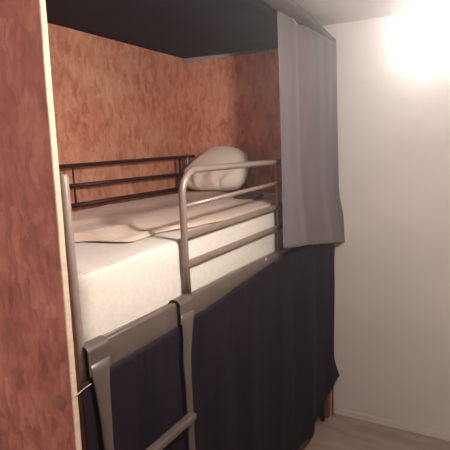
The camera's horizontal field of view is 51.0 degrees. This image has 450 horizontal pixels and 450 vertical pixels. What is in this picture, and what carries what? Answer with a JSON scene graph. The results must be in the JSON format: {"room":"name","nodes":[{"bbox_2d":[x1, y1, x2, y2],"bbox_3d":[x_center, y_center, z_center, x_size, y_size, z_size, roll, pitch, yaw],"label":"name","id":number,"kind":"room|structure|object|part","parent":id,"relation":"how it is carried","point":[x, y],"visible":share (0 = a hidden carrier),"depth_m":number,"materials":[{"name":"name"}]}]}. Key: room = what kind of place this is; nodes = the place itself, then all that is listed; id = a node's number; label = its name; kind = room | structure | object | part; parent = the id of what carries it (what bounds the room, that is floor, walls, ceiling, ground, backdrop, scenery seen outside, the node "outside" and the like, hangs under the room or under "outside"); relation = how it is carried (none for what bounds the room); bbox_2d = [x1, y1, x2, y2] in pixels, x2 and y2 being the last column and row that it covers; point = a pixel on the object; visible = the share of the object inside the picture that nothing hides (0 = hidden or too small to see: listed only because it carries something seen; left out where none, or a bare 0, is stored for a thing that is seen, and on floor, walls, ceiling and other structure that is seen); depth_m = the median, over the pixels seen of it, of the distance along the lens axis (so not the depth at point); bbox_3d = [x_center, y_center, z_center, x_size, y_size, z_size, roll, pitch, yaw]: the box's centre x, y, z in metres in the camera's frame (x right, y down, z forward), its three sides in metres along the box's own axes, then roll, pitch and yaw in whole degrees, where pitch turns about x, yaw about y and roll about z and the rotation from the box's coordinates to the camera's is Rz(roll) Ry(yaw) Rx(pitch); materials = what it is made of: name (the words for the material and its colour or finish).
{"room":"dormitory","nodes":[
{"label":"dormitory","id":0,"kind":"room"},
{"bbox_2d":[183,7,449,433],"bbox_3d":[1.013,0.046,2.806,2.890,2.400,0.252,4,12,31],"label":"wall","id":1,"kind":"structure","parent":0,"point":[392,265],"depth_m":2.71,"materials":[{"name":"paint"}]},
{"bbox_2d":[336,408,449,440],"bbox_3d":[1.490,1.254,2.664,1.743,0.040,0.006,3,12,28],"label":"baseboard","id":2,"kind":"structure","parent":1,"relation":"attached to","point":[406,427],"depth_m":2.90,"materials":[{"name":"beige wood"}]},
{"bbox_2d":[295,0,449,25],"bbox_3d":[-0.167,-0.804,0.769,3.050,0.080,4.700,4,12,31],"label":"ceiling","id":3,"kind":"structure","parent":0,"point":[326,12],"depth_m":2.35,"materials":[{"name":"paint"}]},
{"bbox_2d":[405,5,449,58],"bbox_3d":[0.427,-0.584,0.969,0.096,0.466,0.096,4,12,31],"label":"pendant lamp","id":4,"kind":"object","parent":3,"relation":"hanging from","point":[427,35],"visible":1,"depth_m":0.97,"materials":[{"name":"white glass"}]},
{"bbox_2d":[304,412,449,449],"bbox_3d":[-0.077,1.635,1.209,3.050,0.080,4.700,4,12,31],"label":"floor","id":5,"kind":"structure","parent":0,"point":[337,432],"depth_m":2.81,"materials":[{"name":"wood"}]},
{"bbox_2d":[0,0,335,449],"bbox_3d":[-0.280,0.193,2.259,1.194,2.398,2.028,4,12,31],"label":"enclosure","id":6,"kind":"object","parent":5,"relation":"on","point":[82,81],"visible":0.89,"depth_m":2.22,"materials":[{"name":"brown wood"}]},
{"bbox_3d":[-0.842,0.370,1.470,1.077,2.372,0.061,4,12,31],"label":"panel","id":7,"kind":"part","parent":6,"relation":"part of","materials":[{"name":"brown wood"}]},
{"bbox_3d":[-0.759,0.157,2.576,0.018,2.392,1.938,4,12,31],"label":"panel","id":8,"kind":"part","parent":6,"relation":"part of","materials":[{"name":"brown wood"}]},
{"bbox_3d":[-0.356,-0.946,2.097,1.070,0.095,1.990,4,12,31],"label":"roof panel","id":9,"kind":"part","parent":6,"relation":"part of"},
{"bbox_3d":[0.195,0.068,3.133,1.077,2.300,0.018,4,12,31],"label":"panel","id":10,"kind":"part","parent":6,"relation":"part of","materials":[{"name":"brown wood"}]},
{"bbox_2d":[277,10,344,247],"bbox_3d":[0.476,-0.400,2.445,0.054,1.175,0.887,5,12,33],"label":"privacy curtain","id":11,"kind":"object","parent":6,"relation":"hanging from","point":[312,212],"visible":1,"depth_m":2.35,"materials":[{"name":"grey fabric"}]},
{"bbox_2d":[59,153,324,449],"bbox_3d":[-0.280,0.530,2.327,0.948,1.712,1.870,4,12,31],"label":"bunk bed","id":12,"kind":"object","parent":5,"relation":"on","point":[132,337],"visible":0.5,"depth_m":1.64,"materials":[{"name":"grey metal"}]},
{"bbox_3d":[-0.373,0.715,1.322,0.029,1.712,0.029,4,12,31],"label":"post","id":13,"kind":"part","parent":12,"relation":"part of","materials":[{"name":"grey metal"}]},
{"bbox_3d":[-0.671,-0.235,2.474,0.021,0.192,1.770,4,12,31],"label":"guard rail","id":14,"kind":"part","parent":12,"relation":"part of","materials":[{"name":"metal"}]},
{"bbox_2d":[83,293,196,449],"bbox_3d":[-0.218,0.899,1.548,0.086,1.258,0.478,4,12,31],"label":"ladder","id":15,"kind":"object","parent":12,"relation":"attached to","point":[97,348],"visible":0.96,"depth_m":1.46,"materials":[{"name":"metal"}]},
{"bbox_2d":[75,208,282,342],"bbox_3d":[-0.298,0.065,2.240,0.876,0.233,1.775,4,12,31],"label":"mattress","id":16,"kind":"object","parent":12,"relation":"on","point":[121,283],"visible":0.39,"depth_m":1.55,"materials":[{"name":"beige fabric"}]},
{"bbox_2d":[72,190,281,241],"bbox_3d":[-0.310,-0.069,2.220,0.849,0.034,1.762,4,12,31],"label":"blanket","id":17,"kind":"object","parent":16,"relation":"on","point":[130,221],"visible":0.67,"depth_m":2.11,"materials":[{"name":"beige fabric"}]},
{"bbox_2d":[184,146,248,190],"bbox_3d":[-0.059,-0.357,2.962,0.464,0.268,0.208,4,12,31],"label":"pillow","id":18,"kind":"object","parent":17,"relation":"on","point":[232,179],"visible":0.74,"depth_m":2.88,"materials":[{"name":"fabric"}]},
{"bbox_2d":[235,192,263,197],"bbox_3d":[0.124,-0.166,2.525,0.188,0.032,0.099,4,12,31],"label":"crumpled cloth","id":19,"kind":"object","parent":17,"relation":"on","point":[249,194],"visible":0.84,"depth_m":2.48,"materials":[{"name":"fabric"}]},
{"bbox_3d":[-0.221,0.361,3.284,0.022,1.700,0.022,4,12,31],"label":"post","id":20,"kind":"part","parent":12,"relation":"part of","materials":[{"name":"metal"}]},
{"bbox_3d":[0.096,0.218,2.021,0.024,0.090,1.795,4,12,31],"label":"rail","id":21,"kind":"part","parent":12,"relation":"part of","materials":[{"name":"metal"}]},
{"bbox_2d":[80,243,339,449],"bbox_3d":[0.159,0.753,2.146,0.049,1.165,1.967,5,12,33],"label":"curtain","id":22,"kind":"object","parent":12,"relation":"hanging from","point":[264,369],"visible":0.89,"depth_m":2.03,"materials":[{"name":"black fabric"}]},
{"bbox_3d":[0.192,-0.080,2.146,0.025,0.448,1.295,4,12,31],"label":"guard rail","id":23,"kind":"part","parent":12,"relation":"part of","materials":[{"name":"metal"}]},
{"bbox_3d":[0.591,0.428,2.862,0.033,1.660,0.033,4,12,31],"label":"post","id":24,"kind":"part","parent":12,"relation":"part of","materials":[{"name":"metal"}]},
{"bbox_2d":[299,434,313,449],"bbox_3d":[0.429,1.260,2.720,0.045,0.085,0.360,4,12,31],"label":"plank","id":25,"kind":"object","parent":5,"relation":"on","point":[303,446],"visible":0.19,"depth_m":2.74,"materials":[{"name":"brown wood"}]}
]}

